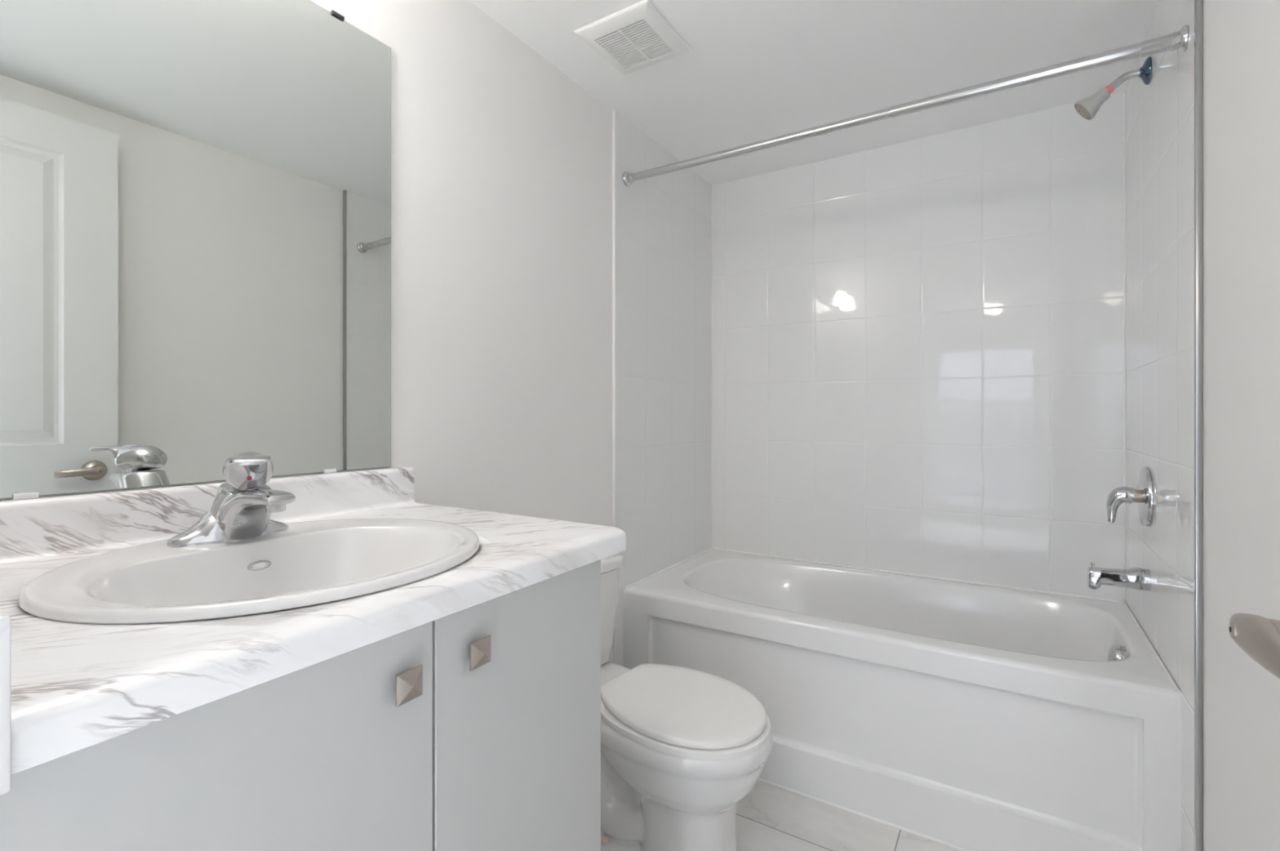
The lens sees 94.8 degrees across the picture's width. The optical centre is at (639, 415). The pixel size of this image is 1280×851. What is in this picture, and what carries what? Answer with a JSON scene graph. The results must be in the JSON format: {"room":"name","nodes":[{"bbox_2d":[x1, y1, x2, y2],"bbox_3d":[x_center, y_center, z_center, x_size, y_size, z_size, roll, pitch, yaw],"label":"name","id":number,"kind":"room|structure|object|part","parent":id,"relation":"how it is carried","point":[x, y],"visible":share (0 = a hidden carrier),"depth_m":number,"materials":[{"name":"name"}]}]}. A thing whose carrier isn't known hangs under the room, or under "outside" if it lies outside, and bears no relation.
{"room":"bathroom","nodes":[
{"label":"bathroom","id":0,"kind":"room"},
{"bbox_2d":[0,0,612,662],"bbox_3d":[-0.365,0.035,1.772,0.100,2.245,2.674,0,0,32],"label":"wall","id":1,"kind":"structure","parent":0,"point":[501,162],"depth_m":1.63,"materials":[{"name":"white paint"}]},
{"bbox_2d":[0,0,391,499],"bbox_3d":[-0.765,-0.362,1.030,0.010,0.962,0.742,0,0,32],"label":"wall mirror","id":2,"kind":"object","parent":1,"relation":"attached to","point":[195,195],"visible":1,"depth_m":1.01,"materials":[{"name":"grey mirror"}]},
{"bbox_2d":[612,110,615,662],"bbox_3d":[-0.093,0.035,2.103,0.010,2.245,0.006,0,0,32],"label":"trim","id":3,"kind":"structure","parent":1,"relation":"attached to","point":[613,111],"depth_m":2.10,"materials":[{"name":"white"}]},
{"bbox_2d":[615,111,711,666],"bbox_3d":[0.123,0.035,2.449,0.008,2.245,0.809,0,0,32],"label":"wall tiles","id":4,"kind":"structure","parent":1,"relation":"attached to","point":[664,222],"depth_m":2.36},
{"bbox_2d":[468,0,1158,185],"bbox_3d":[0.329,-1.138,1.336,1.740,0.100,2.674,0,0,32],"label":"ceiling","id":5,"kind":"structure","parent":0,"point":[753,71],"depth_m":1.82,"materials":[{"name":"white paint"}]},
{"bbox_2d":[574,0,691,75],"bbox_3d":[-0.016,-1.079,1.705,0.242,0.018,0.248,0,0,32],"label":"ceiling vent","id":6,"kind":"object","parent":5,"relation":"in","point":[637,37],"visible":1,"depth_m":1.68,"materials":[{"name":"white plastic"}]},
{"bbox_2d":[736,780,960,850],"bbox_3d":[0.337,1.207,1.349,1.740,0.100,2.644,0,0,32],"label":"floor","id":7,"kind":"structure","parent":0,"point":[770,817],"depth_m":1.65,"materials":[{"name":"tile"}]},
{"bbox_2d":[0,559,600,850],"bbox_3d":[-0.505,0.702,0.857,0.632,0.911,0.730,0,0,32],"label":"vanity cabinet","id":8,"kind":"object","parent":7,"relation":"on","point":[477,727],"visible":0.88,"depth_m":0.65,"materials":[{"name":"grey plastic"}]},
{"bbox_3d":[-0.354,0.649,0.554,0.018,0.806,0.375,0,0,31],"label":"door","id":9,"kind":"part","parent":8,"relation":"part of","materials":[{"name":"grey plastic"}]},
{"bbox_2d":[0,466,626,794],"bbox_3d":[-0.488,0.186,0.882,0.635,0.132,0.796,0,0,32],"label":"countertop","id":10,"kind":"structure","parent":8,"relation":"on","point":[66,687],"depth_m":0.62,"materials":[{"name":"stone"}]},
{"bbox_2d":[166,450,295,546],"bbox_3d":[-0.595,0.123,0.900,0.184,0.138,0.164,0,0,32],"label":"faucet","id":11,"kind":"object","parent":10,"relation":"on","point":[242,506],"visible":1,"depth_m":0.88,"materials":[{"name":"silver metal"}]},
{"bbox_3d":[-0.584,0.085,0.880,0.066,0.060,0.138,0,0,-36],"label":"handle","id":12,"kind":"part","parent":11,"relation":"part of","materials":[{"name":"silver metal"}]},
{"bbox_3d":[-0.577,0.151,0.888,0.141,0.079,0.065,0,0,32],"label":"spout","id":13,"kind":"part","parent":11,"relation":"part of","materials":[{"name":"silver metal"}]},
{"bbox_2d":[17,518,479,623],"bbox_3d":[-0.494,0.274,0.833,0.496,0.168,0.532,0,0,32],"label":"sink","id":14,"kind":"object","parent":10,"relation":"in","point":[308,562],"visible":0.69,"depth_m":0.83,"materials":[{"name":"white ceramic"}]},
{"bbox_3d":[-0.577,0.227,0.893,0.003,0.008,0.020,0,0,32],"label":"overflow plate","id":15,"kind":"part","parent":14,"relation":"part of","materials":[{"name":"white plastic"}]},
{"bbox_3d":[-0.263,0.305,0.667,0.021,0.034,0.034,0,0,32],"label":"knob","id":16,"kind":"part","parent":8,"relation":"part of","materials":[{"name":"silver metal"}]},
{"bbox_3d":[-0.208,0.305,0.759,0.021,0.034,0.034,0,0,32],"label":"knob","id":17,"kind":"part","parent":8,"relation":"part of","materials":[{"name":"silver metal"}]},
{"bbox_3d":[-0.165,0.649,0.868,0.018,0.806,0.349,0,0,31],"label":"door","id":18,"kind":"part","parent":8,"relation":"part of","materials":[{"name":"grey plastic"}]},
{"bbox_2d":[600,552,773,850],"bbox_3d":[0.017,0.796,1.600,0.713,0.722,0.372,0,0,39],"label":"toilet","id":19,"kind":"object","parent":7,"relation":"on","point":[681,747],"visible":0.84,"depth_m":1.43,"materials":[{"name":"white ceramic"}]},
{"bbox_3d":[-0.198,0.619,1.772,0.148,0.291,0.336,0,0,39],"label":"tank","id":20,"kind":"part","parent":19,"relation":"part of","materials":[{"name":"white ceramic"}]},
{"bbox_3d":[-0.197,0.453,1.771,0.165,0.036,0.356,0,0,39],"label":"tank lid","id":21,"kind":"part","parent":19,"relation":"part of","materials":[{"name":"white ceramic"}]},
{"bbox_3d":[0.114,0.742,1.522,0.431,0.031,0.351,0,0,39],"label":"lid","id":22,"kind":"part","parent":19,"relation":"part of","materials":[{"name":"white plastic"}]},
{"bbox_3d":[0.115,0.764,1.522,0.445,0.033,0.362,0,0,39],"label":"seat","id":23,"kind":"part","parent":19,"relation":"part of","materials":[{"name":"white plastic"}]},
{"bbox_3d":[0.028,0.961,1.591,0.684,0.392,0.371,0,0,39],"label":"bowl","id":24,"kind":"part","parent":19,"relation":"part of","materials":[{"name":"white ceramic"}]},
{"bbox_2d":[622,546,1181,850],"bbox_3d":[0.783,0.891,2.061,1.525,0.537,0.764,0,0,32],"label":"bathtub","id":25,"kind":"object","parent":7,"relation":"on","point":[960,714],"visible":0.98,"depth_m":1.69,"materials":[{"name":"white ceramic"}]},
{"bbox_2d":[622,548,1181,698],"bbox_3d":[0.785,0.818,2.063,1.524,0.376,0.758,0,0,32],"label":"basin","id":26,"kind":"object","parent":25,"relation":"in","point":[771,626],"depth_m":1.96,"materials":[{"name":"white ceramic"}]},
{"bbox_3d":[1.349,0.686,1.656,0.054,0.079,0.076,0,0,32],"label":"overflow plate","id":27,"kind":"part","parent":25,"relation":"part of","materials":[{"name":"silver metal"}]},
{"bbox_2d":[712,92,1123,600],"bbox_3d":[1.013,0.035,2.426,1.540,2.245,0.100,0,0,32],"label":"wall","id":28,"kind":"structure","parent":0,"point":[917,344],"depth_m":2.29,"materials":[{"name":"tile"}]},
{"bbox_2d":[711,185,712,546],"bbox_3d":[0.342,-0.231,2.786,0.007,1.715,0.007,0,0,32],"label":"trim","id":29,"kind":"structure","parent":28,"relation":"attached to","point":[712,185],"depth_m":2.78,"materials":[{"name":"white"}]},
{"bbox_2d":[1123,91,1125,601],"bbox_3d":[1.629,-0.231,1.979,0.007,1.715,0.007,0,0,32],"label":"trim","id":30,"kind":"structure","parent":28,"relation":"attached to","point":[1124,92],"depth_m":1.98,"materials":[{"name":"white"}]},
{"bbox_2d":[1203,0,1279,850],"bbox_3d":[1.024,0.035,0.900,0.100,2.245,2.674,0,0,32],"label":"door","id":31,"kind":"structure","parent":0,"point":[1242,37],"depth_m":1.02,"materials":[{"name":"white paint"}]},
{"bbox_2d":[1125,0,1194,850],"bbox_3d":[1.401,0.035,1.603,0.008,2.245,0.884,0,0,32],"label":"wall tiles","id":32,"kind":"structure","parent":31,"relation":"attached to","point":[1160,113],"depth_m":1.50,"materials":[{"name":"white tile"}]},
{"bbox_2d":[622,24,1189,186],"bbox_3d":[0.577,-0.850,1.731,1.528,0.089,0.052,0,0,35],"label":"shower rod","id":33,"kind":"object","parent":32,"relation":"attached to","point":[1179,40],"visible":1,"depth_m":1.54,"materials":[{"name":"silver metal"}]},
{"bbox_2d":[1074,56,1151,119],"bbox_3d":[1.348,-0.929,1.686,0.168,0.137,0.072,0,0,32],"label":"showerhead","id":34,"kind":"object","parent":32,"relation":"attached to","point":[1087,108],"visible":1,"depth_m":1.68,"materials":[{"name":"silver metal"}]},
{"bbox_3d":[1.376,-0.947,1.669,0.098,0.052,0.021,0,0,32],"label":"shower arm","id":35,"kind":"part","parent":34,"relation":"part of","materials":[{"name":"silver metal"}]},
{"bbox_2d":[1087,561,1151,591],"bbox_3d":[1.362,0.464,1.678,0.137,0.074,0.058,0,0,32],"label":"tub spout","id":36,"kind":"object","parent":32,"relation":"attached to","point":[1137,578],"visible":1,"depth_m":1.66,"materials":[{"name":"silver metal"}]},
{"bbox_2d":[1106,466,1153,525],"bbox_3d":[1.395,0.229,1.689,0.091,0.166,0.166,0,0,32],"label":"shower valve","id":37,"kind":"object","parent":32,"relation":"attached to","point":[1143,495],"visible":1,"depth_m":1.67,"materials":[{"name":"silver metal"}]},
{"bbox_3d":[1.382,0.257,1.697,0.060,0.107,0.049,0,0,32],"label":"lever","id":38,"kind":"part","parent":37,"relation":"part of","materials":[{"name":"silver metal"}]},
{"bbox_3d":[1.414,0.229,1.677,0.025,0.037,0.037,0,0,32],"label":"stem","id":39,"kind":"part","parent":37,"relation":"part of","materials":[{"name":"silver metal"}]},
{"bbox_2d":[1194,0,1203,850],"bbox_3d":[1.161,0.035,1.224,0.012,2.245,0.013,0,0,32],"label":"trim","id":40,"kind":"structure","parent":31,"relation":"attached to","point":[1198,4],"depth_m":1.22,"materials":[{"name":"silver metal"}]},
{"bbox_2d":[1228,613,1279,678],"bbox_3d":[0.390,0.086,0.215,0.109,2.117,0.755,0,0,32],"label":"door handle","id":41,"kind":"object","parent":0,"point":[1258,636],"depth_m":0.47,"materials":[{"name":"silver metal"}]}
]}

